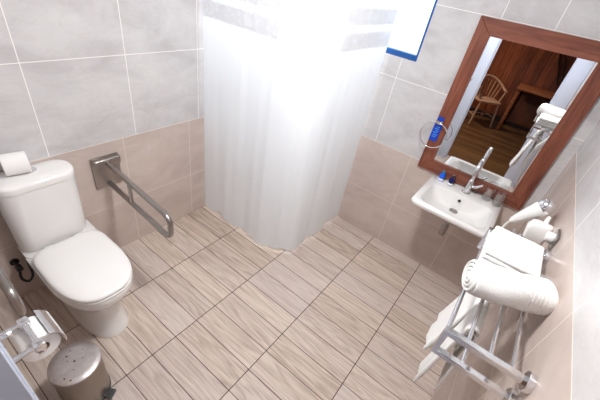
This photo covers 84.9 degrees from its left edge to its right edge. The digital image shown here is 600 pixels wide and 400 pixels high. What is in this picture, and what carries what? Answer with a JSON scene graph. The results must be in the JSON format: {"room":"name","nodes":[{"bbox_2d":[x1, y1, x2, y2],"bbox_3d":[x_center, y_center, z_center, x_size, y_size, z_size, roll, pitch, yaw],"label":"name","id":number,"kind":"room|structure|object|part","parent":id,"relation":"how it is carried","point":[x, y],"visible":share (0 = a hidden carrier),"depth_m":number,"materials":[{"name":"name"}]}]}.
{"room":"bathroom","nodes":[
{"label":"bathroom","id":0,"kind":"room"},
{"bbox_2d":[0,0,204,307],"bbox_3d":[-0.936,-0.797,1.996,0.100,2.450,2.649,30,39,25],"label":"wall","id":1,"kind":"structure","parent":0,"point":[81,81],"depth_m":1.86,"materials":[{"name":"tile"}]},
{"bbox_2d":[0,266,26,316],"bbox_3d":[-1.337,0.241,1.421,0.700,0.215,0.166,30,39,25],"label":"grab rail","id":2,"kind":"object","parent":1,"relation":"attached to","point":[6,286],"visible":1,"depth_m":1.25,"materials":[{"name":"silver metal"}]},
{"bbox_2d":[9,258,33,281],"bbox_3d":[-1.562,0.363,1.847,0.106,0.198,0.089,30,39,25],"label":"valve","id":3,"kind":"object","parent":1,"relation":"attached to","point":[15,261],"visible":0.81,"depth_m":1.84,"materials":[{"name":"black plastic"}]},
{"bbox_2d":[89,152,173,237],"bbox_3d":[-0.931,-0.022,1.898,0.700,0.215,0.166,30,39,25],"label":"grab rail","id":4,"kind":"object","parent":1,"relation":"attached to","point":[106,170],"visible":1,"depth_m":1.94,"materials":[{"name":"silver metal"}]},
{"bbox_3d":[-1.202,-0.180,2.041,0.011,0.215,0.166,30,39,25],"label":"mounting plate","id":5,"kind":"part","parent":4,"relation":"part of","materials":[{"name":"silver metal"}]},
{"bbox_3d":[0.098,-1.580,1.796,0.947,0.066,0.863,30,39,25],"label":"rail","id":6,"kind":"object","parent":1,"relation":"attached to","visible":0},
{"bbox_2d":[203,0,400,249],"bbox_3d":[-0.057,-0.578,2.231,1.240,2.088,0.519,5,36,-9],"label":"shower curtain","id":7,"kind":"object","parent":6,"relation":"hanging from","point":[289,85],"visible":1,"depth_m":2.12,"materials":[{"name":"white fabric"}]},
{"bbox_2d":[0,205,462,399],"bbox_3d":[-0.233,0.754,2.252,2.417,0.100,2.649,30,39,25],"label":"floor","id":8,"kind":"structure","parent":0,"point":[214,312],"depth_m":2.13,"materials":[{"name":"beige tile"}]},
{"bbox_2d":[0,159,132,337],"bbox_3d":[-1.198,0.314,1.773,0.690,0.846,0.374,30,39,25],"label":"toilet","id":9,"kind":"object","parent":8,"relation":"on","point":[41,208],"visible":0.96,"depth_m":1.70,"materials":[{"name":"white ceramic"}]},
{"bbox_2d":[0,151,31,175],"bbox_3d":[-1.378,-0.177,1.586,0.100,0.106,0.106,-22,47,-38],"label":"toilet roll","id":10,"kind":"object","parent":9,"relation":"on","point":[14,163],"visible":1,"depth_m":1.55,"materials":[{"name":"white paper"}]},
{"bbox_3d":[-1.340,-0.117,1.644,0.177,0.044,0.356,30,39,25],"label":"cistern lid","id":11,"kind":"part","parent":9,"relation":"part of","materials":[{"name":"white ceramic"}]},
{"bbox_3d":[-1.122,0.343,1.728,0.507,0.033,0.358,30,39,25],"label":"lid","id":12,"kind":"part","parent":9,"relation":"part of","materials":[{"name":"white plastic"}]},
{"bbox_2d":[47,341,115,399],"bbox_3d":[-1.034,0.850,1.560,0.233,0.288,0.208,30,39,25],"label":"pedal bin","id":13,"kind":"object","parent":8,"relation":"on","point":[78,371],"visible":1,"depth_m":1.49,"materials":[{"name":"silver metal"}]},
{"bbox_3d":[-1.022,0.737,1.488,0.208,0.020,0.208,30,39,25],"label":"lid","id":14,"kind":"part","parent":13,"relation":"part of","materials":[{"name":"metal"}]},
{"bbox_2d":[337,0,599,287],"bbox_3d":[0.735,-0.758,2.409,2.217,2.450,0.100,30,39,25],"label":"wall","id":15,"kind":"structure","parent":0,"point":[384,177],"depth_m":2.39,"materials":[{"name":"tile"}]},
{"bbox_2d":[386,0,437,61],"bbox_3d":[0.501,-1.417,2.220,0.900,0.674,0.056,30,39,25],"label":"window","id":16,"kind":"structure","parent":15,"relation":"in","point":[390,50],"depth_m":2.22,"materials":[{"name":"blue paint"}]},
{"bbox_2d":[411,174,501,237],"bbox_3d":[1.014,0.140,2.248,0.492,0.334,0.488,30,39,25],"label":"washbasin","id":17,"kind":"object","parent":15,"relation":"attached to","point":[474,213],"visible":0.97,"depth_m":2.20,"materials":[{"name":"white ceramic"}]},
{"bbox_2d":[438,170,445,180],"bbox_3d":[1.010,-0.173,2.323,0.039,0.078,0.039,30,39,25],"label":"toiletry bottle","id":18,"kind":"object","parent":17,"relation":"on","point":[442,175],"visible":1,"depth_m":2.31,"materials":[{"name":"blue plastic"}]},
{"bbox_2d":[447,175,455,185],"bbox_3d":[1.063,-0.137,2.288,0.039,0.078,0.039,30,39,25],"label":"toiletry bottle","id":19,"kind":"object","parent":17,"relation":"on","point":[451,181],"visible":1,"depth_m":2.28,"materials":[{"name":"blue plastic"}]},
{"bbox_2d":[462,158,484,194],"bbox_3d":[1.134,-0.147,2.143,0.156,0.286,0.098,-7,39,-25],"label":"tap","id":20,"kind":"object","parent":17,"relation":"on","point":[470,184],"visible":1,"depth_m":2.19,"materials":[{"name":"silver metal"}]},
{"bbox_3d":[1.133,-0.178,2.107,0.025,0.196,0.149,30,39,25],"label":"spout","id":21,"kind":"part","parent":20,"relation":"part of","materials":[{"name":"silver metal"}]},
{"bbox_2d":[417,15,599,210],"bbox_3d":[1.248,-0.498,2.025,0.718,1.000,0.026,30,39,25],"label":"wall mirror","id":22,"kind":"object","parent":15,"relation":"attached to","point":[518,93],"visible":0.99,"depth_m":1.96,"materials":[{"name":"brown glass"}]},
{"bbox_2d":[419,120,447,147],"bbox_3d":[0.927,-0.462,2.258,0.188,0.206,0.058,30,39,25],"label":"towel ring","id":23,"kind":"object","parent":22,"relation":"attached to","point":[439,121],"visible":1,"depth_m":2.23,"materials":[{"name":"silver metal"}]},
{"bbox_2d":[429,116,444,141],"bbox_3d":[0.943,-0.488,2.259,0.054,0.176,0.012,30,39,25],"label":"card","id":24,"kind":"object","parent":23,"relation":"hanging from","point":[437,128],"visible":0.94,"depth_m":2.27,"materials":[{"name":"blue plastic"}]},
{"bbox_2d":[431,120,599,399],"bbox_3d":[0.882,0.267,1.033,0.100,2.450,2.649,30,39,25],"label":"wall","id":25,"kind":"structure","parent":0,"point":[561,347],"depth_m":1.03,"materials":[{"name":"tile"}]},
{"bbox_2d":[430,227,551,399],"bbox_3d":[0.690,0.337,1.144,0.230,0.150,0.697,30,39,25],"label":"towel shelf","id":26,"kind":"object","parent":25,"relation":"attached to","point":[527,381],"visible":0.7,"depth_m":0.93,"materials":[{"name":"silver metal"}]},
{"bbox_2d":[413,306,486,389],"bbox_3d":[0.552,0.563,1.218,0.092,0.442,0.116,30,39,25],"label":"towel","id":27,"kind":"object","parent":26,"relation":"hanging from","point":[464,326],"visible":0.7,"depth_m":1.18,"materials":[{"name":"white fabric"}]},
{"bbox_2d":[423,292,490,352],"bbox_3d":[0.653,0.462,1.334,0.121,0.383,0.232,30,39,25],"label":"hanging towel","id":28,"kind":"object","parent":26,"relation":"hanging from","point":[469,302],"visible":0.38,"depth_m":1.32,"materials":[{"name":"white fabric"}]},
{"bbox_3d":[0.613,0.251,1.162,0.012,0.012,0.623,30,39,25],"label":"shelf rod","id":29,"kind":"part","parent":26,"relation":"part of","materials":[{"name":"silver metal"}]},
{"bbox_3d":[0.658,0.277,1.138,0.012,0.012,0.623,30,39,25],"label":"shelf rod","id":30,"kind":"part","parent":26,"relation":"part of","materials":[{"name":"silver metal"}]},
{"bbox_3d":[0.705,0.305,1.113,0.012,0.012,0.623,30,39,25],"label":"shelf rod","id":31,"kind":"part","parent":26,"relation":"part of","materials":[{"name":"silver metal"}]},
{"bbox_2d":[462,259,558,315],"bbox_3d":[0.650,0.272,1.032,0.249,0.114,0.120,15,36,5],"label":"rolled towel","id":32,"kind":"object","parent":26,"relation":"on","point":[484,280],"visible":1,"depth_m":0.99,"materials":[{"name":"white fabric"}]},
{"bbox_2d":[478,226,543,276],"bbox_3d":[0.785,0.200,1.211,0.186,0.066,0.215,30,39,25],"label":"folded towel","id":33,"kind":"object","parent":26,"relation":"on","point":[503,248],"visible":0.91,"depth_m":1.18,"materials":[{"name":"white fabric"}]},
{"bbox_3d":[0.750,0.331,1.089,0.012,0.012,0.623,30,39,25],"label":"shelf rod","id":34,"kind":"part","parent":26,"relation":"part of","materials":[{"name":"silver metal"}]},
{"bbox_2d":[523,216,552,244],"bbox_3d":[1.090,0.130,1.503,0.090,0.123,0.085,30,39,25],"label":"holder","id":35,"kind":"object","parent":25,"relation":"attached to","point":[535,229],"visible":0.85,"depth_m":1.48,"materials":[{"name":"white plastic"}]},
{"bbox_2d":[502,199,555,227],"bbox_3d":[1.074,0.203,1.637,0.089,0.526,0.170,-2,38,-19],"label":"hair dryer","id":36,"kind":"object","parent":35,"relation":"attached to","point":[543,207],"visible":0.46,"depth_m":1.51,"materials":[{"name":"white plastic"}]},
{"bbox_3d":[1.117,0.104,1.488,0.023,0.056,0.054,30,39,25],"label":"holder arm","id":37,"kind":"part","parent":35,"relation":"part of","materials":[{"name":"white plastic"}]},
{"bbox_2d":[543,229,560,249],"bbox_3d":[1.018,0.153,1.332,0.040,0.070,0.080,30,39,25],"label":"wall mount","id":38,"kind":"object","parent":25,"relation":"attached to","point":[552,238],"visible":0.98,"depth_m":1.31,"materials":[{"name":"white plastic"}]},
{"bbox_3d":[-0.771,0.216,0.641,2.217,2.450,0.140,30,39,25],"label":"wall","id":39,"kind":"structure","parent":0,"visible":0},
{"bbox_2d":[0,329,38,399],"bbox_3d":[-0.342,0.602,0.509,1.074,2.125,0.190,30,39,25],"label":"door","id":40,"kind":"structure","parent":39,"relation":"in","point":[13,385],"depth_m":0.72,"materials":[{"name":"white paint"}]},
{"bbox_2d":[0,310,66,361],"bbox_3d":[-0.843,0.437,1.032,0.166,0.110,0.150,30,39,25],"label":"toilet roll holder","id":41,"kind":"object","parent":39,"relation":"attached to","point":[38,344],"visible":0.87,"depth_m":1.02,"materials":[{"name":"silver metal"}]},
{"bbox_3d":[-0.895,0.403,1.006,0.041,0.042,0.078,30,39,25],"label":"post","id":42,"kind":"part","parent":41,"relation":"part of","materials":[{"name":"silver metal"}]},
{"bbox_3d":[-0.811,0.452,0.961,0.041,0.042,0.078,30,39,25],"label":"post","id":43,"kind":"part","parent":41,"relation":"part of","materials":[{"name":"silver metal"}]},
{"bbox_2d":[9,315,60,361],"bbox_3d":[-0.862,0.450,1.069,0.098,0.108,0.108,30,39,25],"label":"toilet roll","id":44,"kind":"object","parent":41,"relation":"hanging from","point":[19,340],"visible":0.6,"depth_m":1.04,"materials":[{"name":"white paper"}]}
]}

